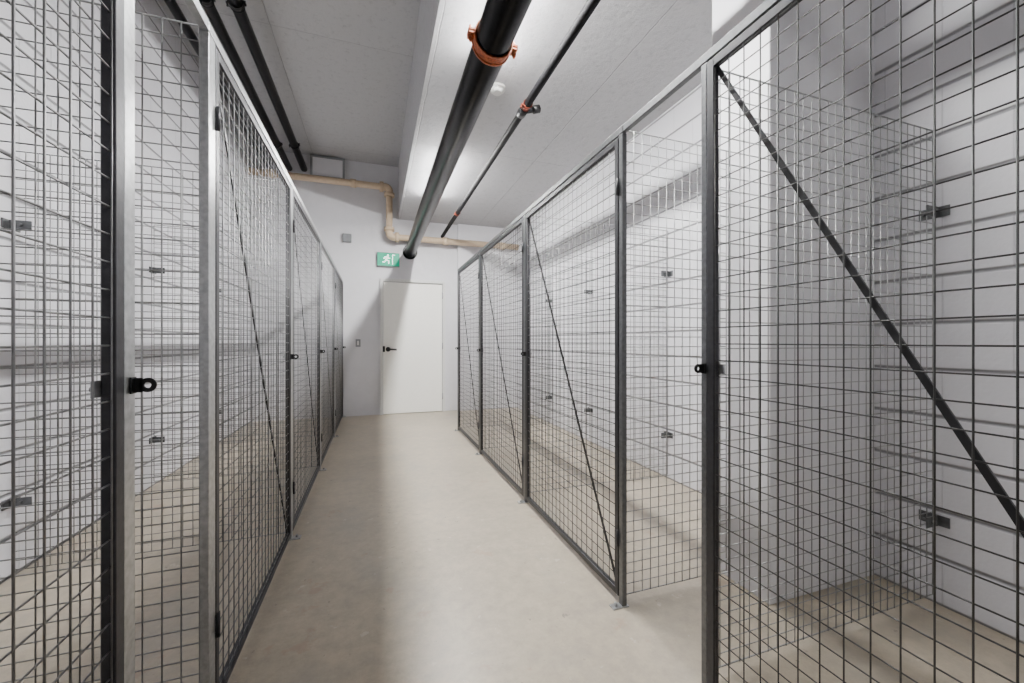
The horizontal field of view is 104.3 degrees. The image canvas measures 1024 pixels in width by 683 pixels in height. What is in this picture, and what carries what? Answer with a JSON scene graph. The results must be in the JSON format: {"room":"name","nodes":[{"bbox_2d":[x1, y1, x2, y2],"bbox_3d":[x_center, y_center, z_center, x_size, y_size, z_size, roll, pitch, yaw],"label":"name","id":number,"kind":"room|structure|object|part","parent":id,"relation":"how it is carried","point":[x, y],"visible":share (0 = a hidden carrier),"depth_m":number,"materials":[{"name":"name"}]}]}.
{"room":"basement storage room","nodes":[
{"label":"basement storage room","id":0,"kind":"room"},
{"bbox_2d":[0,0,250,584],"bbox_3d":[-2.268,-0.795,1.350,0.150,3.830,8.830,0,0,-19],"label":"wall","id":1,"kind":"structure","parent":0,"point":[153,7],"depth_m":2.30,"materials":[{"name":"white paint"}]},
{"bbox_2d":[158,0,419,166],"bbox_3d":[-1.336,-2.785,1.671,2.122,0.150,9.130,0,0,-19],"label":"ceiling","id":2,"kind":"structure","parent":0,"point":[340,70],"depth_m":3.92,"materials":[{"name":"paint"}]},
{"bbox_2d":[252,147,456,421],"bbox_3d":[-1.815,-0.795,6.255,4.200,3.830,0.150,0,0,-19],"label":"wall","id":3,"kind":"structure","parent":0,"point":[334,210],"depth_m":5.99,"materials":[{"name":"paint"}]},
{"bbox_2d":[164,0,272,168],"bbox_3d":[-1.980,-2.460,1.450,0.101,0.080,8.830,0,0,-19],"label":"ceiling pipe","id":4,"kind":"object","parent":3,"relation":"attached to","point":[172,5],"visible":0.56,"depth_m":3.29,"materials":[{"name":"black metal"}]},
{"bbox_2d":[198,0,291,170],"bbox_3d":[-1.753,-2.480,1.528,0.112,0.090,8.830,0,0,-19],"label":"ceiling pipe","id":5,"kind":"object","parent":3,"relation":"attached to","point":[209,7],"visible":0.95,"depth_m":3.61,"materials":[{"name":"black metal"}]},
{"bbox_2d":[225,0,306,171],"bbox_3d":[-1.573,-2.500,1.590,0.124,0.101,8.830,0,0,-19],"label":"ceiling pipe","id":6,"kind":"object","parent":3,"relation":"attached to","point":[237,6],"visible":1,"depth_m":3.62,"materials":[{"name":"black metal"}]},
{"bbox_2d":[310,154,344,178],"bbox_3d":[-2.694,-2.535,5.829,0.460,0.310,0.083,0,0,-19],"label":"box","id":7,"kind":"object","parent":3,"relation":"attached to","point":[320,165],"visible":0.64,"depth_m":5.80,"materials":[{"name":"paint"}]},
{"bbox_2d":[343,233,351,242],"bbox_3d":[-2.451,-1.540,5.923,0.120,0.120,0.064,0,0,-19],"label":"alarm box","id":8,"kind":"object","parent":3,"relation":"attached to","point":[346,237],"visible":1,"depth_m":5.89,"materials":[{"name":"grey plastic"}]},
{"bbox_2d":[344,234,349,240],"bbox_3d":[-2.441,-1.540,5.894,0.090,0.090,0.004,0,0,-19],"label":"grille","id":9,"kind":"object","parent":8,"relation":"attached to","point":[346,236],"depth_m":5.89,"materials":[{"name":"grey plastic"}]},
{"bbox_2d":[356,339,360,346],"bbox_3d":[-2.317,0.022,5.995,0.070,0.115,0.014,0,0,-19],"label":"light switch","id":10,"kind":"object","parent":3,"relation":"attached to","point":[358,341],"visible":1,"depth_m":6.00,"materials":[{"name":"grey plastic"}]},
{"bbox_2d":[377,252,399,267],"bbox_3d":[-1.899,-1.255,6.115,0.330,0.210,0.060,0,0,-19],"label":"exit sign","id":11,"kind":"object","parent":3,"relation":"attached to","point":[384,259],"visible":1,"depth_m":6.09,"materials":[{"name":"green plastic"}]},
{"bbox_2d":[380,278,444,414],"bbox_3d":[-1.539,0.077,6.221,0.990,2.085,0.093,0,0,-19],"label":"door","id":12,"kind":"structure","parent":3,"relation":"in","point":[412,314],"depth_m":6.24,"materials":[{"name":"paint"}]},
{"bbox_2d":[403,0,531,258],"bbox_3d":[-0.164,-1.400,2.075,0.236,0.226,8.830,0,0,-19],"label":"pipe","id":13,"kind":"object","parent":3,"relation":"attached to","point":[492,38],"visible":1,"depth_m":2.11,"materials":[{"name":"black metal"}]},
{"bbox_2d":[441,0,600,237],"bbox_3d":[0.360,-1.708,2.255,0.182,0.105,8.830,0,0,-19],"label":"pipe","id":14,"kind":"object","parent":3,"relation":"attached to","point":[526,107],"visible":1,"depth_m":2.71,"materials":[{"name":"black metal"}]},
{"bbox_2d":[516,104,540,118],"bbox_3d":[0.128,-1.708,2.942,0.174,0.105,0.080,0,0,-19],"label":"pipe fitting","id":15,"kind":"object","parent":14,"relation":"attached to","point":[535,109],"depth_m":2.93,"materials":[{"name":"black metal"}]},
{"bbox_2d":[457,224,516,410],"bbox_3d":[-0.408,-0.390,6.623,1.000,3.020,0.070,0,0,-19],"label":"wall","id":16,"kind":"structure","parent":0,"point":[464,232],"depth_m":6.59,"materials":[{"name":"paint"}]},
{"bbox_2d":[248,167,518,249],"bbox_3d":[-1.741,-1.950,6.042,3.900,0.887,0.147,0,0,-19],"label":"drain pipe","id":17,"kind":"object","parent":16,"relation":"attached to","point":[388,194],"visible":0.98,"depth_m":5.96,"materials":[{"name":"plastic"}]},
{"bbox_2d":[0,408,1023,682],"bbox_3d":[-0.353,1.170,2.009,4.200,0.100,9.130,0,0,-19],"label":"floor","id":18,"kind":"structure","parent":0,"point":[415,559],"depth_m":1.76,"materials":[{"name":"concrete"}]},
{"bbox_2d":[0,0,207,682],"bbox_3d":[-1.142,0.105,0.201,1.229,2.030,1.563,0,0,-19],"label":"locker","id":19,"kind":"object","parent":18,"relation":"on","point":[118,385],"visible":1,"depth_m":0.72,"materials":[{"name":"metal"}]},
{"bbox_3d":[-0.746,0.085,0.716,0.010,0.030,0.042,0,0,-19],"label":"hasp plate","id":20,"kind":"part","parent":19,"relation":"part of","materials":[{"name":"metal"}]},
{"bbox_3d":[-0.561,0.108,0.228,0.022,1.964,1.093,0,0,-19],"label":"locker door","id":21,"kind":"part","parent":19,"relation":"part of","materials":[{"name":"metal"}]},
{"bbox_3d":[-0.619,-0.896,0.397,0.022,0.028,1.533,0,0,-19],"label":"header rail","id":22,"kind":"part","parent":19,"relation":"part of","materials":[{"name":"metal"}]},
{"bbox_2d":[0,0,298,682],"bbox_3d":[-1.585,0.105,1.487,1.229,2.030,1.209,0,0,-19],"label":"locker","id":23,"kind":"object","parent":18,"relation":"on","point":[213,60],"visible":0.99,"depth_m":1.13,"materials":[{"name":"metal"}]},
{"bbox_3d":[-1.434,0.090,0.954,1.150,1.993,0.009,0,0,-19],"label":"panel","id":24,"kind":"part","parent":23,"relation":"part of","materials":[{"name":"metal"}]},
{"bbox_3d":[-0.878,0.118,1.149,0.022,1.995,0.050,0,0,-19],"label":"corner post","id":25,"kind":"part","parent":23,"relation":"part of","materials":[{"name":"metal"}]},
{"bbox_3d":[-1.062,-0.896,1.683,0.022,0.028,1.179,0,0,-19],"label":"header rail","id":26,"kind":"part","parent":23,"relation":"part of","materials":[{"name":"metal"}]},
{"bbox_3d":[-1.070,0.108,1.707,0.022,1.964,1.119,0,0,-19],"label":"locker door","id":27,"kind":"part","parent":23,"relation":"part of","materials":[{"name":"metal"}]},
{"bbox_2d":[1,150,324,570],"bbox_3d":[-1.984,0.105,2.646,1.229,2.030,1.296,0,0,-19],"label":"locker","id":28,"kind":"object","parent":18,"relation":"on","point":[296,200],"visible":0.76,"depth_m":2.12,"materials":[{"name":"metal"}]},
{"bbox_3d":[-1.260,0.118,2.261,0.022,1.995,0.036,0,0,-19],"label":"corner post","id":29,"kind":"part","parent":28,"relation":"part of","materials":[{"name":"metal"}]},
{"bbox_3d":[-1.243,1.110,2.267,0.075,0.020,0.044,0,0,-19],"label":"foot plate","id":30,"kind":"part","parent":28,"relation":"part of","materials":[{"name":"metal"}]},
{"bbox_3d":[-1.461,-0.896,2.842,0.022,0.028,1.266,0,0,-19],"label":"header rail","id":31,"kind":"part","parent":28,"relation":"part of","materials":[{"name":"metal"}]},
{"bbox_3d":[-1.467,0.108,2.860,0.022,1.964,1.220,0,0,-19],"label":"locker door","id":32,"kind":"part","parent":28,"relation":"part of","materials":[{"name":"metal"}]},
{"bbox_2d":[149,225,337,481],"bbox_3d":[-2.399,0.105,3.852,1.229,2.030,1.306,0,0,-19],"label":"locker","id":33,"kind":"object","parent":18,"relation":"on","point":[330,339],"visible":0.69,"depth_m":3.44,"materials":[{"name":"metal"}]},
{"bbox_3d":[-1.674,0.118,3.462,0.022,1.995,0.036,0,0,-19],"label":"corner post","id":34,"kind":"part","parent":33,"relation":"part of","materials":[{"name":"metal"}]},
{"bbox_3d":[-1.876,-0.896,4.048,0.022,0.028,1.276,0,0,-19],"label":"header rail","id":35,"kind":"part","parent":33,"relation":"part of","materials":[{"name":"metal"}]},
{"bbox_3d":[-1.882,0.108,4.066,0.022,1.964,1.230,0,0,-19],"label":"locker door","id":36,"kind":"part","parent":33,"relation":"part of","materials":[{"name":"metal"}]},
{"bbox_2d":[219,258,346,441],"bbox_3d":[-2.827,0.105,5.095,1.229,2.030,1.375,0,0,-19],"label":"locker","id":37,"kind":"object","parent":18,"relation":"on","point":[337,274],"visible":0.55,"depth_m":4.59,"materials":[{"name":"metal"}]},
{"bbox_3d":[-2.303,0.108,5.288,0.022,1.964,1.255,0,0,-19],"label":"locker door","id":38,"kind":"part","parent":37,"relation":"part of","materials":[{"name":"metal"}]},
{"bbox_2d":[454,250,592,454],"bbox_3d":[0.080,0.105,4.697,1.330,2.030,1.179,0,0,-19],"label":"locker","id":39,"kind":"object","parent":18,"relation":"on","point":[460,297],"visible":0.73,"depth_m":4.47,"materials":[{"name":"metal"}]},
{"bbox_3d":[-0.673,0.118,5.011,0.022,1.995,0.038,0,0,-19],"label":"corner post","id":40,"kind":"part","parent":39,"relation":"part of","materials":[{"name":"metal"}]},
{"bbox_3d":[-0.492,0.108,4.486,0.022,1.964,1.060,0,0,-19],"label":"locker door","id":41,"kind":"part","parent":39,"relation":"part of","materials":[{"name":"metal"}]},
{"bbox_3d":[-0.492,-0.896,4.487,0.022,0.028,1.146,0,0,-19],"label":"header rail","id":42,"kind":"part","parent":39,"relation":"part of","materials":[{"name":"metal"}]},
{"bbox_3d":[-0.312,0.118,3.962,0.022,1.995,0.036,0,0,-19],"label":"corner post","id":43,"kind":"part","parent":39,"relation":"part of","materials":[{"name":"metal"}]},
{"bbox_3d":[-0.068,0.090,5.219,1.251,1.993,0.009,0,0,-19],"label":"panel","id":44,"kind":"part","parent":39,"relation":"part of","materials":[{"name":"metal"}]},
{"bbox_2d":[477,211,672,503],"bbox_3d":[0.475,0.105,3.549,1.330,2.030,1.250,0,0,-19],"label":"locker","id":45,"kind":"object","parent":18,"relation":"on","point":[521,219],"visible":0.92,"depth_m":3.08,"materials":[{"name":"metal"}]},
{"bbox_3d":[-0.108,0.108,3.370,0.022,1.964,1.200,0,0,-19],"label":"locker door","id":46,"kind":"part","parent":45,"relation":"part of","materials":[{"name":"metal"}]},
{"bbox_3d":[-0.102,-0.896,3.352,0.022,0.028,1.246,0,0,-19],"label":"header rail","id":47,"kind":"part","parent":45,"relation":"part of","materials":[{"name":"metal"}]},
{"bbox_3d":[0.095,0.118,2.780,0.022,1.995,0.036,0,0,-19],"label":"corner post","id":48,"kind":"part","parent":45,"relation":"part of","materials":[{"name":"metal"}]},
{"bbox_3d":[0.679,0.090,3.049,1.251,1.993,0.009,0,0,-19],"label":"panel","id":49,"kind":"part","parent":45,"relation":"part of","materials":[{"name":"metal"}]},
{"bbox_2d":[521,125,726,610],"bbox_3d":[0.537,0.105,2.302,0.636,2.030,1.148,0,0,-19],"label":"locker","id":50,"kind":"object","parent":18,"relation":"on","point":[617,141],"visible":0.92,"depth_m":1.81,"materials":[{"name":"metal"}]},
{"bbox_3d":[0.284,0.108,2.232,0.022,1.964,1.108,0,0,-19],"label":"locker door","id":51,"kind":"part","parent":50,"relation":"part of","materials":[{"name":"metal"}]},
{"bbox_3d":[0.289,-0.896,2.219,0.022,0.028,1.144,0,0,-19],"label":"header rail","id":52,"kind":"part","parent":50,"relation":"part of","materials":[{"name":"metal"}]},
{"bbox_3d":[0.453,1.110,1.684,0.075,0.020,0.034,0,0,-19],"label":"foot plate","id":53,"kind":"part","parent":50,"relation":"part of","materials":[{"name":"metal"}]},
{"bbox_3d":[0.470,0.118,1.690,0.022,1.995,0.026,0,0,-19],"label":"corner post","id":54,"kind":"part","parent":50,"relation":"part of","materials":[{"name":"metal"}]},
{"bbox_3d":[0.748,0.090,1.795,0.565,1.993,0.009,0,0,-19],"label":"panel","id":55,"kind":"part","parent":50,"relation":"part of","materials":[{"name":"metal"}]},
{"bbox_2d":[623,0,1023,682],"bbox_3d":[1.310,0.105,1.121,1.330,2.030,1.588,0,0,-19],"label":"locker","id":56,"kind":"object","parent":18,"relation":"on","point":[711,368],"visible":1,"depth_m":1.18,"materials":[{"name":"metal"}]},
{"bbox_3d":[0.730,-0.896,0.938,0.022,0.028,1.558,0,0,-19],"label":"header rail","id":57,"kind":"part","parent":56,"relation":"part of","materials":[{"name":"metal"}]},
{"bbox_3d":[0.645,0.085,1.234,0.010,0.030,0.042,0,0,-19],"label":"hasp plate","id":58,"kind":"part","parent":56,"relation":"part of","materials":[{"name":"metal"}]},
{"bbox_3d":[0.795,0.108,0.747,0.022,1.964,1.070,0,0,-19],"label":"locker door","id":59,"kind":"part","parent":56,"relation":"part of","materials":[{"name":"metal"}]},
{"bbox_3d":[1.224,0.090,1.508,1.224,1.993,0.009,0,0,-19],"label":"panel","id":60,"kind":"part","parent":56,"relation":"part of","materials":[{"name":"metal"}]},
{"bbox_2d":[398,0,711,227],"bbox_3d":[0.650,-2.380,2.355,2.078,0.960,8.830,0,0,-19],"label":"ceiling","id":61,"kind":"structure","parent":0,"point":[626,52],"depth_m":3.04,"materials":[{"name":"paint"}]},
{"bbox_2d":[490,82,504,95],"bbox_3d":[-0.112,-1.877,2.976,0.123,0.045,0.123,0,0,-19],"label":"smoke detector","id":62,"kind":"object","parent":61,"relation":"attached to","point":[498,88],"visible":0.81,"depth_m":2.95,"materials":[{"name":"white paint"}]},
{"bbox_2d":[518,0,1023,643],"bbox_3d":[1.562,-0.795,2.668,0.150,3.830,8.830,0,0,-19],"label":"wall","id":63,"kind":"structure","parent":0,"point":[682,121],"depth_m":1.79,"materials":[{"name":"white paint"}]},
{"bbox_2d":[712,0,873,604],"bbox_3d":[1.368,-0.390,1.946,0.686,3.020,0.310,0,0,-19],"label":"wall column","id":64,"kind":"structure","parent":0,"point":[726,14],"depth_m":1.79,"materials":[{"name":"paint"}]}
]}

